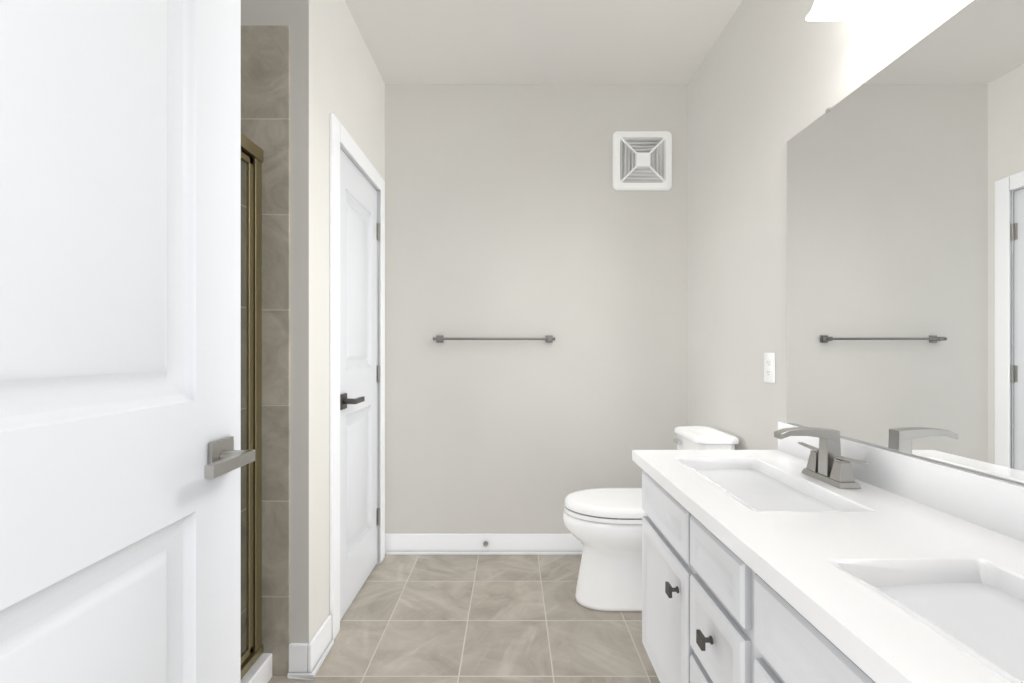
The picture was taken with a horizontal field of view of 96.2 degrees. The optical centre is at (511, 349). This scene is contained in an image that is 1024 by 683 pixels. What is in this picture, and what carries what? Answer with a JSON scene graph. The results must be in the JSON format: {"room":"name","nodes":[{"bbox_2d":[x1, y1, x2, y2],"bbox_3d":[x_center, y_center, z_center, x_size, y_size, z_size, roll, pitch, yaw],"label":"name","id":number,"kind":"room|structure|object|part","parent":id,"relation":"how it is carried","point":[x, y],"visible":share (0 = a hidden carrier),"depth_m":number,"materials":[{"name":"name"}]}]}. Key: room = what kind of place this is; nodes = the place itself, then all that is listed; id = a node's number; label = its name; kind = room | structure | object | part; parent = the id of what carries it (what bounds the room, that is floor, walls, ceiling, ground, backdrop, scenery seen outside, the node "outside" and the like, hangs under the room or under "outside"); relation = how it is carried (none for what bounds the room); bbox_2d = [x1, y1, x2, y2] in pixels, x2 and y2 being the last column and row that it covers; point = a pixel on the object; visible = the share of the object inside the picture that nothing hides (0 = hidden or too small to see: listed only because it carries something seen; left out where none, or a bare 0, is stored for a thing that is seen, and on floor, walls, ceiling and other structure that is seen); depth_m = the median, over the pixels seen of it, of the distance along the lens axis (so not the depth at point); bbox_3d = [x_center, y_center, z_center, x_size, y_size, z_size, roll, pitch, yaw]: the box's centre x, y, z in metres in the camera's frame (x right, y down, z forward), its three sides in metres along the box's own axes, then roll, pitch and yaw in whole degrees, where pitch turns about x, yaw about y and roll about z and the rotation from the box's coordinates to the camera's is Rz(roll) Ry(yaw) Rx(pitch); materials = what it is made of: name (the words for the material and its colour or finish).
{"room":"bathroom","nodes":[
{"label":"bathroom","id":0,"kind":"room"},
{"bbox_2d":[241,0,280,24],"bbox_3d":[-1.416,-0.180,1.705,1.168,2.700,0.100,0,0,0],"label":"wall","id":1,"kind":"structure","parent":0,"point":[260,12],"depth_m":1.66,"materials":[{"name":"paint"}]},
{"bbox_2d":[241,25,289,675],"bbox_3d":[-1.280,0.004,1.650,0.960,2.333,0.010,0,0,0],"label":"tiled wall","id":2,"kind":"structure","parent":1,"relation":"attached to","point":[265,88],"depth_m":1.65,"materials":[{"name":"grey tile"}]},
{"bbox_2d":[281,0,384,643],"bbox_3d":[-0.782,-0.180,2.148,0.100,2.700,0.988,0,0,0],"label":"wall","id":3,"kind":"structure","parent":0,"point":[334,70],"depth_m":1.70,"materials":[{"name":"paint"}]},
{"bbox_2d":[241,133,262,678],"bbox_3d":[-0.895,0.183,0.888,0.074,1.796,1.508,0,0,0],"label":"shower door frame","id":4,"kind":"object","parent":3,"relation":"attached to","point":[251,398],"visible":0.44,"depth_m":1.58,"materials":[{"name":"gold metal"}]},
{"bbox_2d":[241,653,271,682],"bbox_3d":[-0.910,1.126,0.887,0.110,0.088,1.511,0,0,0],"label":"sill","id":5,"kind":"structure","parent":3,"relation":"attached to","point":[259,670],"depth_m":1.58,"materials":[{"name":"stone"}]},
{"bbox_2d":[289,643,307,672],"bbox_3d":[-0.766,1.113,1.648,0.068,0.115,0.014,0,0,0],"label":"baseboard","id":6,"kind":"structure","parent":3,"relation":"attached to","point":[298,657],"depth_m":1.64,"materials":[{"name":"white wood"}]},
{"bbox_2d":[308,615,331,672],"bbox_3d":[-0.725,1.113,1.736,0.014,0.115,0.189,0,0,0],"label":"baseboard","id":7,"kind":"structure","parent":3,"relation":"attached to","point":[319,643],"depth_m":1.71,"materials":[{"name":"white wood"}]},
{"bbox_2d":[330,113,384,639],"bbox_3d":[-0.752,0.107,2.215,0.159,2.126,0.752,0,0,0],"label":"door","id":8,"kind":"structure","parent":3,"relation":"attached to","point":[355,164],"depth_m":2.16,"materials":[{"name":"white wood"}]},
{"bbox_3d":[-0.722,0.147,2.220,0.097,2.026,0.592,0,0,0],"label":"closet door","id":9,"kind":"part","parent":8,"relation":"part of","materials":[{"name":"white wood"}]},
{"bbox_2d":[268,554,659,682],"bbox_3d":[-0.445,1.195,0.771,3.110,0.050,3.942,0,0,0],"label":"floor","id":10,"kind":"structure","parent":0,"point":[467,619],"depth_m":1.92,"materials":[{"name":"tile"}]},
{"bbox_2d":[287,640,333,679],"bbox_3d":[-0.747,1.161,1.712,0.099,0.018,0.215,0,0,0],"label":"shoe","id":11,"kind":"object","parent":10,"relation":"on","point":[306,676],"depth_m":1.63,"materials":[{"name":"white wood"}]},
{"bbox_2d":[386,552,581,554],"bbox_3d":[-0.159,1.161,2.598,1.109,0.018,0.026,0,0,0],"label":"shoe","id":12,"kind":"object","parent":10,"relation":"on","point":[387,553],"depth_m":2.62,"materials":[{"name":"white wood"}]},
{"bbox_2d":[563,426,738,611],"bbox_3d":[0.617,0.773,2.140,0.759,0.794,0.338,0,0,0],"label":"toilet","id":13,"kind":"object","parent":10,"relation":"on","point":[603,526],"visible":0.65,"depth_m":2.05,"materials":[{"name":"ceramic"}]},
{"bbox_2d":[632,422,1023,682],"bbox_3d":[0.724,0.718,0.930,0.568,0.905,1.540,0,0,0],"label":"bathroom vanity","id":14,"kind":"object","parent":10,"relation":"on","point":[769,566],"visible":1,"depth_m":0.93,"materials":[{"name":"white wood"}]},
{"bbox_2d":[774,427,867,488],"bbox_3d":[0.842,0.295,1.305,0.176,0.148,0.266,0,0,0],"label":"faucet","id":15,"kind":"object","parent":14,"relation":"on","point":[828,463],"visible":1,"depth_m":1.29,"materials":[{"name":"silver metal"}]},
{"bbox_2d":[385,84,686,533],"bbox_3d":[0.139,-0.180,2.692,1.942,2.700,0.100,0,0,0],"label":"wall","id":16,"kind":"structure","parent":0,"point":[510,212],"depth_m":2.64,"materials":[{"name":"paint"}]},
{"bbox_2d":[385,534,582,553],"bbox_3d":[0.139,1.113,2.635,1.742,0.115,0.014,0,0,0],"label":"baseboard","id":17,"kind":"structure","parent":16,"relation":"attached to","point":[475,542],"depth_m":2.63,"materials":[{"name":"white wood"}]},
{"bbox_2d":[483,541,487,550],"bbox_3d":[-0.150,1.108,2.590,0.028,0.028,0.079,0,0,0],"label":"door stop","id":18,"kind":"object","parent":16,"relation":"attached to","point":[485,543],"visible":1,"depth_m":2.61,"materials":[{"name":"silver metal"}]},
{"bbox_2d":[433,335,554,342],"bbox_3d":[-0.101,-0.063,2.612,0.690,0.042,0.059,0,0,0],"label":"towel rail","id":19,"kind":"object","parent":16,"relation":"attached to","point":[547,338],"visible":0.98,"depth_m":2.59,"materials":[{"name":"grey metal"}]},
{"bbox_2d":[613,131,671,190],"bbox_3d":[0.749,-1.087,2.630,0.340,0.340,0.022,0,0,0],"label":"air vent","id":20,"kind":"object","parent":16,"relation":"in","point":[642,160],"visible":1,"depth_m":2.62,"materials":[{"name":"white plastic"}]},
{"bbox_2d":[345,0,742,83],"bbox_3d":[-0.445,-1.555,0.771,3.110,0.050,3.942,0,0,0],"label":"ceiling","id":21,"kind":"structure","parent":0,"point":[539,41],"depth_m":2.26,"materials":[{"name":"paint"}]},
{"bbox_2d":[687,0,1023,484],"bbox_3d":[1.060,-0.180,1.336,0.100,2.700,2.612,0,0,0],"label":"wall","id":22,"kind":"structure","parent":0,"point":[769,79],"depth_m":1.92,"materials":[{"name":"paint"}]},
{"bbox_2d":[764,353,774,382],"bbox_3d":[1.004,0.069,1.793,0.008,0.117,0.072,0,0,0],"label":"duplex electrical outlet","id":23,"kind":"object","parent":22,"relation":"attached to","point":[769,367],"visible":1,"depth_m":1.78,"materials":[{"name":"white plastic"}]},
{"bbox_2d":[806,0,877,20],"bbox_3d":[0.917,-1.033,0.894,0.181,0.206,0.860,0,0,0],"label":"vanity light bar","id":24,"kind":"object","parent":22,"relation":"attached to","point":[837,10],"visible":1,"depth_m":1.28,"materials":[{"name":"white metal"}]},
{"bbox_2d":[787,0,1023,483],"bbox_3d":[1.005,-0.252,0.926,0.007,1.028,1.493,0,0,0],"label":"vanity mirror","id":25,"kind":"object","parent":22,"relation":"attached to","point":[905,252],"visible":1,"depth_m":1.12,"materials":[{"name":"white mirror"}]},
{"bbox_3d":[-0.375,-0.180,0.080,2.770,2.700,0.100,0,0,0],"label":"wall","id":26,"kind":"structure","parent":0,"visible":0},
{"bbox_2d":[0,0,254,682],"bbox_3d":[-0.580,0.145,0.548,0.159,2.030,0.812,0,0,0],"label":"entry door","id":27,"kind":"structure","parent":26,"relation":"in","point":[124,458],"depth_m":0.67,"materials":[{"name":"white wood"}]}
]}

